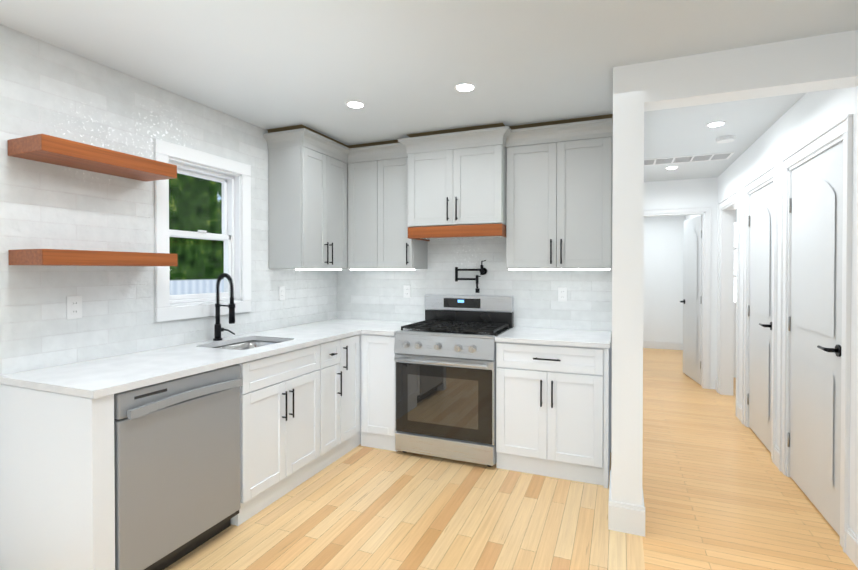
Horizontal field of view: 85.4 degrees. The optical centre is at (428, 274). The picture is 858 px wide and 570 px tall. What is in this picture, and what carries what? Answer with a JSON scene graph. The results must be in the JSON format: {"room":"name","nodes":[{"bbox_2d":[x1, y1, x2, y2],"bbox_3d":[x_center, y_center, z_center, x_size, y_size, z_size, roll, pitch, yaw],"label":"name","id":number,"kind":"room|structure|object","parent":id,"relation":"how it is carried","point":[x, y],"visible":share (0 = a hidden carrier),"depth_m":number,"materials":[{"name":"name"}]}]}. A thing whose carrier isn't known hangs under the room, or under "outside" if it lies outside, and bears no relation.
{"room":"kitchen","nodes":[
{"label":"kitchen","id":0,"kind":"room"},
{"bbox_2d":[0,24,336,374],"bbox_3d":[-1.419,0.119,3.293,0.150,2.440,2.730,0,1,22],"label":"tiled wall","id":1,"kind":"structure","parent":0,"point":[46,88],"depth_m":2.39,"materials":[{"name":"tile"}]},
{"bbox_2d":[66,295,81,319],"bbox_3d":[-1.746,0.159,2.289,0.008,0.114,0.070,0,1,22],"label":"electrical outlet","id":2,"kind":"object","parent":1,"relation":"attached to","point":[74,306],"visible":1,"depth_m":2.29,"materials":[{"name":"white plastic"}]},
{"bbox_2d":[7,134,176,181],"bbox_3d":[-1.612,-0.561,2.288,0.248,0.070,0.643,0,1,22],"label":"floating shelf","id":3,"kind":"object","parent":1,"relation":"attached to","point":[45,148],"visible":1,"depth_m":2.16,"materials":[{"name":"brown wood"}]},
{"bbox_2d":[8,249,176,265],"bbox_3d":[-1.612,-0.080,2.292,0.248,0.068,0.643,0,1,22],"label":"floating shelf","id":4,"kind":"object","parent":1,"relation":"attached to","point":[52,257],"visible":1,"depth_m":2.12,"materials":[{"name":"brown wood"}]},
{"bbox_2d":[154,139,250,321],"bbox_3d":[-1.505,-0.261,3.054,0.168,1.059,0.744,0,1,22],"label":"kitchen window","id":5,"kind":"structure","parent":1,"relation":"in","point":[235,235],"depth_m":3.08,"materials":[{"name":"paint"}]},
{"bbox_2d":[279,286,284,300],"bbox_3d":[-1.168,0.145,3.693,0.008,0.114,0.070,0,1,22],"label":"electrical outlet","id":6,"kind":"object","parent":1,"relation":"attached to","point":[281,293],"visible":1,"depth_m":3.69,"materials":[{"name":"white plastic"}]},
{"bbox_2d":[267,134,350,269],"bbox_3d":[-0.930,-0.528,3.763,0.383,0.955,0.624,0,1,22],"label":"upper cabinet","id":7,"kind":"object","parent":1,"relation":"attached to","point":[309,179],"depth_m":3.53,"materials":[{"name":"paint"}]},
{"bbox_2d":[0,0,857,181],"bbox_3d":[1.686,-1.153,3.468,5.750,0.100,10.620,0,1,22],"label":"ceiling","id":8,"kind":"structure","parent":0,"point":[400,69],"depth_m":2.28,"materials":[{"name":"paint"}]},
{"bbox_2d":[346,101,364,107],"bbox_3d":[-0.473,-1.095,2.989,0.124,0.006,0.124,0,1,22],"label":"recessed light","id":9,"kind":"object","parent":8,"relation":"in","point":[354,104],"visible":1,"depth_m":2.98,"materials":[{"name":"paint"}]},
{"bbox_2d":[455,83,475,91],"bbox_3d":[0.211,-1.092,2.708,0.124,0.006,0.124,0,1,22],"label":"recessed light","id":10,"kind":"object","parent":8,"relation":"in","point":[464,87],"visible":1,"depth_m":2.70,"materials":[{"name":"paint"}]},
{"bbox_2d":[665,166,677,168],"bbox_3d":[2.519,-1.113,4.823,0.124,0.006,0.124,0,1,22],"label":"recessed light","id":11,"kind":"object","parent":8,"relation":"in","point":[672,167],"visible":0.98,"depth_m":4.80,"materials":[{"name":"paint"}]},
{"bbox_2d":[644,152,734,165],"bbox_3d":[2.438,-1.109,4.468,0.800,0.006,0.280,0,1,22],"label":"ceiling vent","id":12,"kind":"object","parent":8,"relation":"in","point":[692,158],"visible":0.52,"depth_m":4.45,"materials":[{"name":"metal"}]},
{"bbox_2d":[706,121,725,126],"bbox_3d":[2.091,-1.099,3.388,0.124,0.006,0.124,0,1,22],"label":"recessed light","id":13,"kind":"object","parent":8,"relation":"in","point":[716,124],"visible":1,"depth_m":3.38,"materials":[{"name":"paint"}]},
{"bbox_2d":[716,135,735,142],"bbox_3d":[2.388,-1.090,3.742,0.136,0.030,0.136,0,1,22],"label":"smoke detector","id":14,"kind":"object","parent":8,"relation":"attached to","point":[726,139],"visible":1,"depth_m":3.71,"materials":[{"name":"white plastic"}]},
{"bbox_2d":[267,114,612,147],"bbox_3d":[0.076,-1.033,3.499,2.450,0.140,0.950,0,1,22],"label":"wall strip","id":15,"kind":"object","parent":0,"point":[462,129],"visible":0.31,"depth_m":3.49,"materials":[{"name":"grey wood"}]},
{"bbox_2d":[337,238,611,451],"bbox_3d":[0.280,0.112,4.005,2.450,2.440,0.120,0,1,22],"label":"wall","id":16,"kind":"structure","parent":0,"point":[376,295],"depth_m":3.87,"materials":[{"name":"tile"}]},
{"bbox_2d":[351,150,382,269],"bbox_3d":[-0.498,-0.531,4.042,0.368,0.955,0.383,0,1,22],"label":"upper cabinet","id":17,"kind":"object","parent":16,"relation":"attached to","point":[366,165],"depth_m":3.92,"materials":[{"name":"paint"}]},
{"bbox_2d":[383,150,427,269],"bbox_3d":[-0.248,-0.530,3.973,0.378,0.955,0.321,0,1,22],"label":"upper cabinet","id":18,"kind":"object","parent":16,"relation":"attached to","point":[400,252],"depth_m":3.82,"materials":[{"name":"paint"}]},
{"bbox_2d":[404,285,410,297],"bbox_3d":[-0.195,0.146,4.131,0.070,0.114,0.008,0,1,22],"label":"electrical outlet","id":19,"kind":"object","parent":16,"relation":"attached to","point":[407,291],"visible":1,"depth_m":4.13,"materials":[{"name":"white plastic"}]},
{"bbox_2d":[407,134,506,229],"bbox_3d":[0.261,-0.692,3.711,0.758,0.626,0.416,0,1,22],"label":"upper cabinet","id":20,"kind":"object","parent":16,"relation":"attached to","point":[460,181],"depth_m":3.50,"materials":[{"name":"paint"}]},
{"bbox_2d":[408,224,505,240],"bbox_3d":[0.260,-0.334,3.713,0.758,0.087,0.418,0,1,22],"label":"wood range hood","id":21,"kind":"object","parent":20,"relation":"attached to","point":[480,231],"visible":0.94,"depth_m":3.53,"materials":[{"name":"brown wood"}]},
{"bbox_2d":[455,260,486,292],"bbox_3d":[0.345,0.010,3.848,0.263,0.267,0.115,0,1,22],"label":"pot filler","id":22,"kind":"object","parent":16,"relation":"attached to","point":[482,270],"visible":1,"depth_m":3.82,"materials":[{"name":"black metal"}]},
{"bbox_2d":[506,126,612,269],"bbox_3d":[0.974,-0.525,3.470,0.736,0.955,0.321,0,1,22],"label":"upper cabinet","id":23,"kind":"object","parent":16,"relation":"attached to","point":[543,194],"depth_m":3.31,"materials":[{"name":"paint"}]},
{"bbox_2d":[558,287,566,301],"bbox_3d":[1.042,0.151,3.622,0.070,0.114,0.008,0,1,22],"label":"electrical outlet","id":24,"kind":"object","parent":16,"relation":"attached to","point":[562,294],"visible":1,"depth_m":3.62,"materials":[{"name":"white plastic"}]},
{"bbox_2d":[164,348,857,569],"bbox_3d":[1.686,1.387,3.493,5.750,0.100,10.620,0,1,22],"label":"floor","id":25,"kind":"structure","parent":0,"point":[359,507],"depth_m":2.60,"materials":[{"name":"brown wood"}]},
{"bbox_2d":[114,364,242,569],"bbox_3d":[-1.379,0.909,2.270,0.648,0.876,0.657,0,1,22],"label":"dishwasher","id":26,"kind":"object","parent":25,"relation":"on","point":[177,465],"visible":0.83,"depth_m":2.10,"materials":[{"name":"metal"}]},
{"bbox_2d":[240,334,363,478],"bbox_3d":[-0.896,0.897,3.450,0.693,0.882,0.594,0,1,22],"label":"base cabinet","id":27,"kind":"object","parent":25,"relation":"on","point":[307,413],"depth_m":2.97,"materials":[{"name":"paint"}]},
{"bbox_2d":[0,318,399,398],"bbox_3d":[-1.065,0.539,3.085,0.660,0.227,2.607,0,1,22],"label":"countertop","id":28,"kind":"structure","parent":27,"relation":"on","point":[96,378],"depth_m":2.33,"materials":[{"name":"stone"}]},
{"bbox_2d":[213,273,234,340],"bbox_3d":[-1.310,0.206,3.016,0.196,0.439,0.113,0,1,22],"label":"faucet","id":29,"kind":"object","parent":28,"relation":"on","point":[218,329],"visible":1,"depth_m":3.02,"materials":[{"name":"black metal"}]},
{"bbox_2d":[212,340,279,349],"bbox_3d":[-1.150,0.555,2.951,0.430,0.196,0.535,0,1,22],"label":"sink","id":30,"kind":"object","parent":28,"relation":"in","point":[234,344],"depth_m":3.17,"materials":[{"name":"silver metal"}]},
{"bbox_2d":[364,334,397,450],"bbox_3d":[-0.294,0.893,3.807,0.321,0.882,0.689,0,1,22],"label":"base cabinet","id":31,"kind":"object","parent":25,"relation":"on","point":[379,355],"depth_m":3.55,"materials":[{"name":"paint"}]},
{"bbox_2d":[364,321,415,335],"bbox_3d":[-0.262,0.433,3.814,0.270,0.030,0.645,0,1,22],"label":"countertop","id":32,"kind":"structure","parent":31,"relation":"on","point":[385,328],"depth_m":3.65,"materials":[{"name":"stone"}]},
{"bbox_2d":[394,294,513,466],"bbox_3d":[0.203,0.754,3.584,0.758,1.164,0.706,0,1,22],"label":"range","id":33,"kind":"object","parent":25,"relation":"on","point":[445,378],"visible":0.96,"depth_m":3.34,"materials":[{"name":"silver metal"}]},
{"bbox_2d":[496,342,610,487],"bbox_3d":[0.911,0.898,3.345,0.724,0.882,0.626,0,1,22],"label":"base cabinet","id":34,"kind":"object","parent":25,"relation":"on","point":[553,401],"depth_m":3.05,"materials":[{"name":"paint"}]},
{"bbox_2d":[495,327,611,347],"bbox_3d":[0.911,0.438,3.332,0.734,0.030,0.645,0,1,22],"label":"countertop","id":35,"kind":"structure","parent":34,"relation":"on","point":[529,335],"depth_m":3.16,"materials":[{"name":"stone"}]},
{"bbox_2d":[611,63,643,505],"bbox_3d":[2.256,0.098,5.392,0.150,2.440,6.410,0,1,22],"label":"wall","id":36,"kind":"structure","parent":0,"point":[627,285],"depth_m":2.43,"materials":[{"name":"paint"}]},
{"bbox_2d":[608,470,613,529],"bbox_3d":[1.044,1.271,2.673,0.014,0.150,0.464,0,1,22],"label":"baseboard","id":37,"kind":"structure","parent":36,"relation":"attached to","point":[610,503],"depth_m":2.46,"materials":[{"name":"paint"}]},
{"bbox_2d":[634,487,644,536],"bbox_3d":[1.778,1.257,4.052,0.034,0.150,3.574,0,1,22],"label":"baseboard","id":38,"kind":"structure","parent":36,"relation":"attached to","point":[639,511],"depth_m":2.40,"materials":[{"name":"paint"}]},
{"bbox_2d":[643,215,684,342],"bbox_3d":[3.993,0.070,8.208,0.920,2.440,0.120,0,1,22],"label":"wall","id":39,"kind":"structure","parent":0,"point":[663,282],"depth_m":8.11,"materials":[{"name":"paint"}]},
{"bbox_2d":[643,341,682,349],"bbox_3d":[3.968,1.226,8.158,0.840,0.130,0.014,0,1,22],"label":"baseboard","id":40,"kind":"structure","parent":39,"relation":"attached to","point":[646,344],"depth_m":8.10,"materials":[{"name":"paint"}]},
{"bbox_2d":[644,177,717,388],"bbox_3d":[2.909,0.097,5.573,0.920,2.440,0.120,0,1,22],"label":"wall","id":41,"kind":"structure","parent":0,"point":[701,192],"depth_m":5.40,"materials":[{"name":"paint"}]},
{"bbox_2d":[644,206,711,388],"bbox_3d":[2.878,0.262,5.577,0.860,2.110,0.140,0,1,22],"label":"door frame","id":42,"kind":"structure","parent":41,"relation":"attached to","point":[707,210],"depth_m":5.38,"materials":[{"name":"paint"}]},
{"bbox_2d":[680,215,701,384],"bbox_3d":[3.296,0.293,5.850,0.192,2.017,0.715,0,1,22],"label":"open door","id":43,"kind":"structure","parent":41,"relation":"in","point":[692,269],"depth_m":5.79,"materials":[{"name":"paint"}]},
{"bbox_2d":[733,209,736,377],"bbox_3d":[4.588,0.095,5.725,1.830,2.440,0.120,0,1,22],"label":"wall","id":44,"kind":"structure","parent":0,"point":[734,370],"depth_m":5.94,"materials":[{"name":"paint"}]},
{"bbox_2d":[734,220,736,304],"bbox_3d":[4.079,-0.161,5.851,0.670,1.090,0.030,0,1,22],"label":"room window","id":45,"kind":"structure","parent":44,"relation":"in","point":[735,242],"depth_m":5.93,"materials":[{"name":"plastic"}]},
{"bbox_2d":[644,30,857,111],"bbox_3d":[1.560,-0.988,2.283,0.920,0.205,0.150,0,1,22],"label":"header beam","id":46,"kind":"structure","parent":0,"point":[814,63],"depth_m":2.22,"materials":[{"name":"paint"}]},
{"bbox_2d":[685,86,857,536],"bbox_3d":[2.477,0.121,3.155,0.120,2.440,10.620,0,1,22],"label":"wall","id":47,"kind":"structure","parent":0,"point":[805,118],"depth_m":2.84,"materials":[{"name":"paint"}]},
{"bbox_2d":[717,190,739,416],"bbox_3d":[3.124,0.262,4.755,0.140,2.125,0.940,0,1,22],"label":"door frame","id":48,"kind":"structure","parent":47,"relation":"attached to","point":[726,215],"depth_m":5.10,"materials":[{"name":"paint"}]},
{"bbox_2d":[742,164,775,462],"bbox_3d":[2.689,0.273,3.699,0.140,2.125,0.915,0,1,22],"label":"door frame","id":49,"kind":"structure","parent":47,"relation":"attached to","point":[770,173],"depth_m":4.05,"materials":[{"name":"paint"}]},
{"bbox_2d":[747,182,772,451],"bbox_3d":[2.646,0.314,3.727,0.096,2.017,0.740,0,1,22],"label":"hall door","id":50,"kind":"structure","parent":47,"relation":"in","point":[759,399],"depth_m":3.69,"materials":[{"name":"paint"}]},
{"bbox_2d":[776,114,852,552],"bbox_3d":[2.272,0.283,2.685,0.140,2.125,1.000,0,1,22],"label":"door frame","id":51,"kind":"structure","parent":47,"relation":"attached to","point":[843,126],"depth_m":2.47,"materials":[{"name":"paint"}]},
{"bbox_2d":[788,141,842,535],"bbox_3d":[2.228,0.325,2.712,0.096,2.017,0.825,0,1,22],"label":"hall door","id":52,"kind":"structure","parent":47,"relation":"in","point":[815,318],"depth_m":2.64,"materials":[{"name":"paint"}]},
{"bbox_2d":[845,527,857,567],"bbox_3d":[1.212,1.305,0.268,0.014,0.130,4.295,0,1,22],"label":"baseboard","id":53,"kind":"structure","parent":47,"relation":"attached to","point":[851,549],"depth_m":2.20,"materials":[{"name":"paint"}]},
{"label":"outside","id":54,"kind":"structure","parent":0,"visible":0},
{"bbox_2d":[169,173,223,294],"bbox_3d":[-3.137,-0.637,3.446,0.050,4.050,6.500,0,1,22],"label":"window glass","id":55,"kind":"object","parent":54,"point":[185,255],"depth_m":4.96,"materials":[{"name":"glass"}]}
]}

